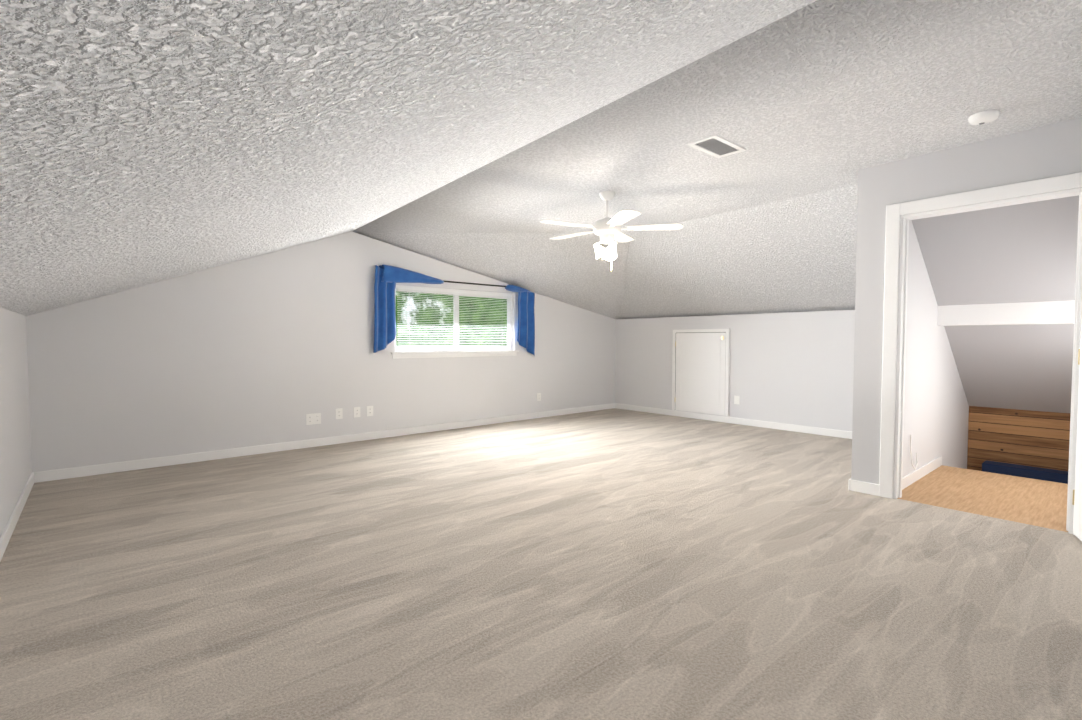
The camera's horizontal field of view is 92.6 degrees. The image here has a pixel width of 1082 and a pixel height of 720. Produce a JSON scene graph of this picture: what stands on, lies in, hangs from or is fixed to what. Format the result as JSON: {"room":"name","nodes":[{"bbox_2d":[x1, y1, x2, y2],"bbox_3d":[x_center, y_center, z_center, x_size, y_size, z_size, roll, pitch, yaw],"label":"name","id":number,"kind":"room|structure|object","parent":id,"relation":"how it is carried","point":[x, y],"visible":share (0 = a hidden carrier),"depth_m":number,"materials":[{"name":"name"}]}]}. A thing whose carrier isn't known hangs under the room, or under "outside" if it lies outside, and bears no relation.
{"room":"attic room","nodes":[
{"label":"attic room","id":0,"kind":"room"},
{"bbox_2d":[0,307,31,537],"bbox_3d":[-1.964,0.415,1.574,0.120,1.330,6.600,-2,3,-41],"label":"wall","id":1,"kind":"structure","parent":0,"point":[15,459],"depth_m":3.33,"materials":[{"name":"white paint"}]},
{"bbox_2d":[0,472,39,560],"bbox_3d":[-1.941,1.034,1.676,0.017,0.085,6.450,-2,3,-41],"label":"baseboard","id":2,"kind":"structure","parent":1,"relation":"attached to","point":[6,535],"depth_m":3.23,"materials":[{"name":"white wood"}]},
{"bbox_2d":[26,231,614,471],"bbox_3d":[-1.452,-0.279,6.426,7.260,2.350,0.120,-2,3,-41],"label":"wall","id":3,"kind":"structure","parent":0,"point":[272,347],"depth_m":5.24,"materials":[{"name":"white paint"}]},
{"bbox_2d":[306,413,320,424],"bbox_3d":[-2.432,0.631,5.531,0.150,0.115,0.008,-2,3,-41],"label":"electrical outlet plate","id":4,"kind":"object","parent":3,"relation":"attached to","point":[314,418],"depth_m":5.53,"materials":[{"name":"white plastic"}]},
{"bbox_2d":[36,403,615,481],"bbox_3d":[-1.407,0.855,6.417,7.020,0.085,0.017,-2,3,-41],"label":"baseboard","id":5,"kind":"structure","parent":3,"relation":"attached to","point":[58,474],"depth_m":5.30,"materials":[{"name":"white wood"}]},
{"bbox_2d":[335,408,342,418],"bbox_3d":[-2.228,0.594,5.705,0.075,0.115,0.008,-2,3,-41],"label":"electrical outlet plate","id":6,"kind":"object","parent":3,"relation":"attached to","point":[339,412],"depth_m":5.71,"materials":[{"name":"white plastic"}]},
{"bbox_2d":[354,407,359,417],"bbox_3d":[-2.076,0.589,5.836,0.075,0.115,0.008,-2,3,-41],"label":"electrical outlet plate","id":7,"kind":"object","parent":3,"relation":"attached to","point":[356,409],"depth_m":5.83,"materials":[{"name":"white plastic"}]},
{"bbox_2d":[367,406,372,415],"bbox_3d":[-1.962,0.585,5.934,0.075,0.115,0.008,-2,3,-41],"label":"electrical outlet plate","id":8,"kind":"object","parent":3,"relation":"attached to","point":[369,408],"depth_m":5.93,"materials":[{"name":"white plastic"}]},
{"bbox_2d":[373,264,534,355],"bbox_3d":[-0.986,-0.567,6.626,2.403,1.092,0.172,-2,3,-41],"label":"curtain","id":9,"kind":"object","parent":3,"relation":"attached to","point":[388,278],"visible":1,"depth_m":6.01,"materials":[{"name":"blue fabric"}]},
{"bbox_2d":[391,285,518,358],"bbox_3d":[-1.075,-0.477,6.710,1.890,0.875,0.160,-2,3,-41],"label":"window","id":10,"kind":"structure","parent":3,"relation":"in","point":[398,353],"depth_m":6.72,"materials":[{"name":"white plastic"}]},
{"bbox_2d":[396,289,510,347],"bbox_3d":[-1.069,-0.515,6.702,1.690,0.702,0.028,-2,3,-41],"label":"mini blinds","id":11,"kind":"object","parent":10,"relation":"attached to","point":[448,294],"visible":0.92,"depth_m":6.63,"materials":[{"name":"white plastic"}]},
{"bbox_2d":[537,393,540,400],"bbox_3d":[-0.030,0.542,7.597,0.075,0.115,0.008,-2,3,-41],"label":"electrical outlet plate","id":12,"kind":"object","parent":3,"relation":"attached to","point":[538,394],"depth_m":7.60,"materials":[{"name":"white plastic"}]},
{"bbox_2d":[0,0,816,315],"bbox_3d":[-0.973,-0.867,2.459,2.600,1.164,6.480,-2,3,-41],"label":"ceiling slope","id":13,"kind":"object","parent":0,"point":[144,142],"visible":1,"depth_m":1.23,"materials":[{"name":"white paint"}]},
{"bbox_2d":[352,231,630,318],"bbox_3d":[0.147,-1.071,6.533,4.420,0.944,2.000,-2,3,-41],"label":"ceiling","id":14,"kind":"structure","parent":0,"point":[574,271],"depth_m":6.53,"materials":[{"name":"white paint"}]},
{"bbox_2d":[0,408,1081,719],"bbox_3d":[0.702,1.020,3.973,7.260,0.060,6.720,-2,3,-41],"label":"floor carpet","id":15,"kind":"object","parent":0,"point":[614,564],"visible":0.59,"depth_m":2.38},
{"bbox_2d":[354,0,1081,232],"bbox_3d":[0.915,-1.438,4.064,2.657,0.144,6.480,-2,3,-41],"label":"ceiling","id":16,"kind":"structure","parent":0,"point":[817,96],"depth_m":2.93,"materials":[{"name":"white paint"}]},
{"bbox_2d":[540,191,682,271],"bbox_3d":[0.527,-1.082,4.411,1.204,0.664,1.183,-2,3,-41],"label":"ceiling fan","id":17,"kind":"object","parent":16,"relation":"hanging from","point":[607,229],"visible":1,"depth_m":4.33,"materials":[{"name":"white"}]},
{"bbox_2d":[687,134,745,157],"bbox_3d":[1.146,-1.386,3.367,0.380,0.010,0.200,-2,3,-41],"label":"ceiling vent","id":18,"kind":"object","parent":16,"relation":"in","point":[715,145],"visible":0.98,"depth_m":3.36,"materials":[{"name":"white plastic"}]},
{"bbox_2d":[968,110,999,124],"bbox_3d":[2.510,-1.368,2.932,0.136,0.040,0.136,-2,3,-41],"label":"smoke detector","id":19,"kind":"object","parent":16,"relation":"attached to","point":[983,117],"visible":1,"depth_m":2.90,"materials":[{"name":"white plastic"}]},
{"bbox_2d":[615,310,854,431],"bbox_3d":[2.712,0.127,7.078,0.120,1.490,4.350,-2,3,-41],"label":"wall","id":20,"kind":"structure","parent":0,"point":[795,368],"depth_m":6.71,"materials":[{"name":"white paint"}]},
{"bbox_2d":[672,329,729,415],"bbox_3d":[2.285,0.160,7.451,0.038,1.205,0.910,-2,3,-41],"label":"access door","id":21,"kind":"structure","parent":20,"relation":"in","point":[700,369],"depth_m":7.42,"materials":[{"name":"white wood"}]},
{"bbox_2d":[616,403,851,438],"bbox_3d":[2.670,0.831,7.048,0.017,0.085,4.320,-2,3,-41],"label":"baseboard","id":22,"kind":"structure","parent":20,"relation":"attached to","point":[765,424],"depth_m":6.96,"materials":[{"name":"white wood"}]},
{"bbox_2d":[734,396,738,403],"bbox_3d":[2.669,0.546,7.047,0.005,0.115,0.075,-2,3,-41],"label":"outlet","id":23,"kind":"object","parent":20,"relation":"attached to","point":[736,399],"visible":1,"depth_m":7.05,"materials":[{"name":"white plastic"}]},
{"bbox_2d":[616,184,857,318],"bbox_3d":[2.071,-1.080,6.321,2.020,0.980,4.590,-2,3,-41],"label":"ceiling slope","id":24,"kind":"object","parent":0,"point":[796,254],"visible":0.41,"depth_m":5.81,"materials":[{"name":"white paint"}]},
{"bbox_2d":[902,220,968,477],"bbox_3d":[3.528,-0.095,4.742,2.640,2.710,0.240,-2,3,-41],"label":"wall","id":25,"kind":"structure","parent":0,"point":[936,411],"depth_m":4.37,"materials":[{"name":"white paint"}]},
{"bbox_2d":[910,435,917,469],"bbox_3d":[2.954,0.727,4.090,0.152,0.285,0.026,-2,3,-37],"label":"cable loop","id":26,"kind":"object","parent":25,"relation":"attached to","point":[915,467],"visible":0.98,"depth_m":4.06,"materials":[{"name":"white plastic"}]},
{"bbox_2d":[902,456,941,489],"bbox_3d":[3.133,0.936,4.273,1.380,0.085,0.014,-2,3,-41],"label":"baseboard","id":27,"kind":"structure","parent":25,"relation":"attached to","point":[909,479],"depth_m":4.27,"materials":[{"name":"white wood"}]},
{"bbox_2d":[851,117,1081,487],"bbox_3d":[3.099,-0.196,3.120,0.120,2.434,2.130,-2,3,-41],"label":"wall","id":28,"kind":"structure","parent":0,"point":[1049,151],"depth_m":3.68,"materials":[{"name":"white paint"}]},
{"bbox_2d":[848,478,868,491],"bbox_3d":[3.201,0.921,4.666,2.264,0.085,0.014,-2,3,-41],"label":"baseboard","id":29,"kind":"structure","parent":28,"relation":"attached to","point":[853,485],"depth_m":3.89,"materials":[{"name":"white wood"}]},
{"bbox_2d":[879,172,1081,534],"bbox_3d":[2.878,-0.041,3.382,0.156,2.105,1.075,-2,3,-41],"label":"door frame","id":30,"kind":"structure","parent":28,"relation":"attached to","point":[894,342],"depth_m":3.65,"materials":[{"name":"white wood"}]},
{"bbox_2d":[1072,315,1081,540],"bbox_3d":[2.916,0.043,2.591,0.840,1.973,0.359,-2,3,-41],"label":"door","id":31,"kind":"structure","parent":28,"relation":"in","point":[1077,504],"depth_m":2.96,"materials":[{"name":"white wood"}]},
{"bbox_2d":[897,465,1067,531],"bbox_3d":[3.465,1.145,3.823,1.475,0.300,1.140,-2,3,-41],"label":"floor","id":32,"kind":"structure","parent":0,"point":[1036,502],"depth_m":3.80,"materials":[{"name":"brown carpet"}]},
{"bbox_2d":[912,195,1078,412],"bbox_3d":[3.978,-0.372,4.208,2.640,1.976,1.140,-2,3,-41],"label":"ceiling","id":33,"kind":"structure","parent":0,"point":[1024,252],"depth_m":4.11,"materials":[{"name":"grey paint"}]},
{"bbox_2d":[937,300,1074,325],"bbox_3d":[3.902,-0.383,4.142,0.160,0.191,1.140,-2,3,-41],"label":"beam","id":34,"kind":"structure","parent":33,"relation":"attached to","point":[1053,312],"depth_m":4.17,"materials":[{"name":"white"}]},
{"bbox_3d":[4.501,1.222,4.719,1.260,0.080,1.140,-2,3,-41],"label":"floor","id":35,"kind":"structure","parent":0,"visible":0},
{"bbox_2d":[967,406,1070,470],"bbox_3d":[4.902,0.834,5.050,0.040,0.670,1.138,-2,3,-41],"label":"planks","id":36,"kind":"object","parent":35,"relation":"on","point":[1040,439],"visible":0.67,"depth_m":5.17,"materials":[{"name":"brown wood"}]},
{"bbox_2d":[982,460,1067,483],"bbox_3d":[4.777,1.110,5.018,0.194,0.119,0.740,-2,3,-41],"label":"step","id":37,"kind":"structure","parent":35,"relation":"on","point":[1052,475],"depth_m":5.01,"materials":[{"name":"blue carpet"}]},
{"label":"outside","id":38,"kind":"structure","parent":0,"visible":0},
{"bbox_2d":[396,291,506,347],"bbox_3d":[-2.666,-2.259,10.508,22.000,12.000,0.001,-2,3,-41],"label":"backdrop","id":39,"kind":"structure","parent":38,"point":[405,332],"depth_m":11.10,"materials":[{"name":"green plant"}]}
]}

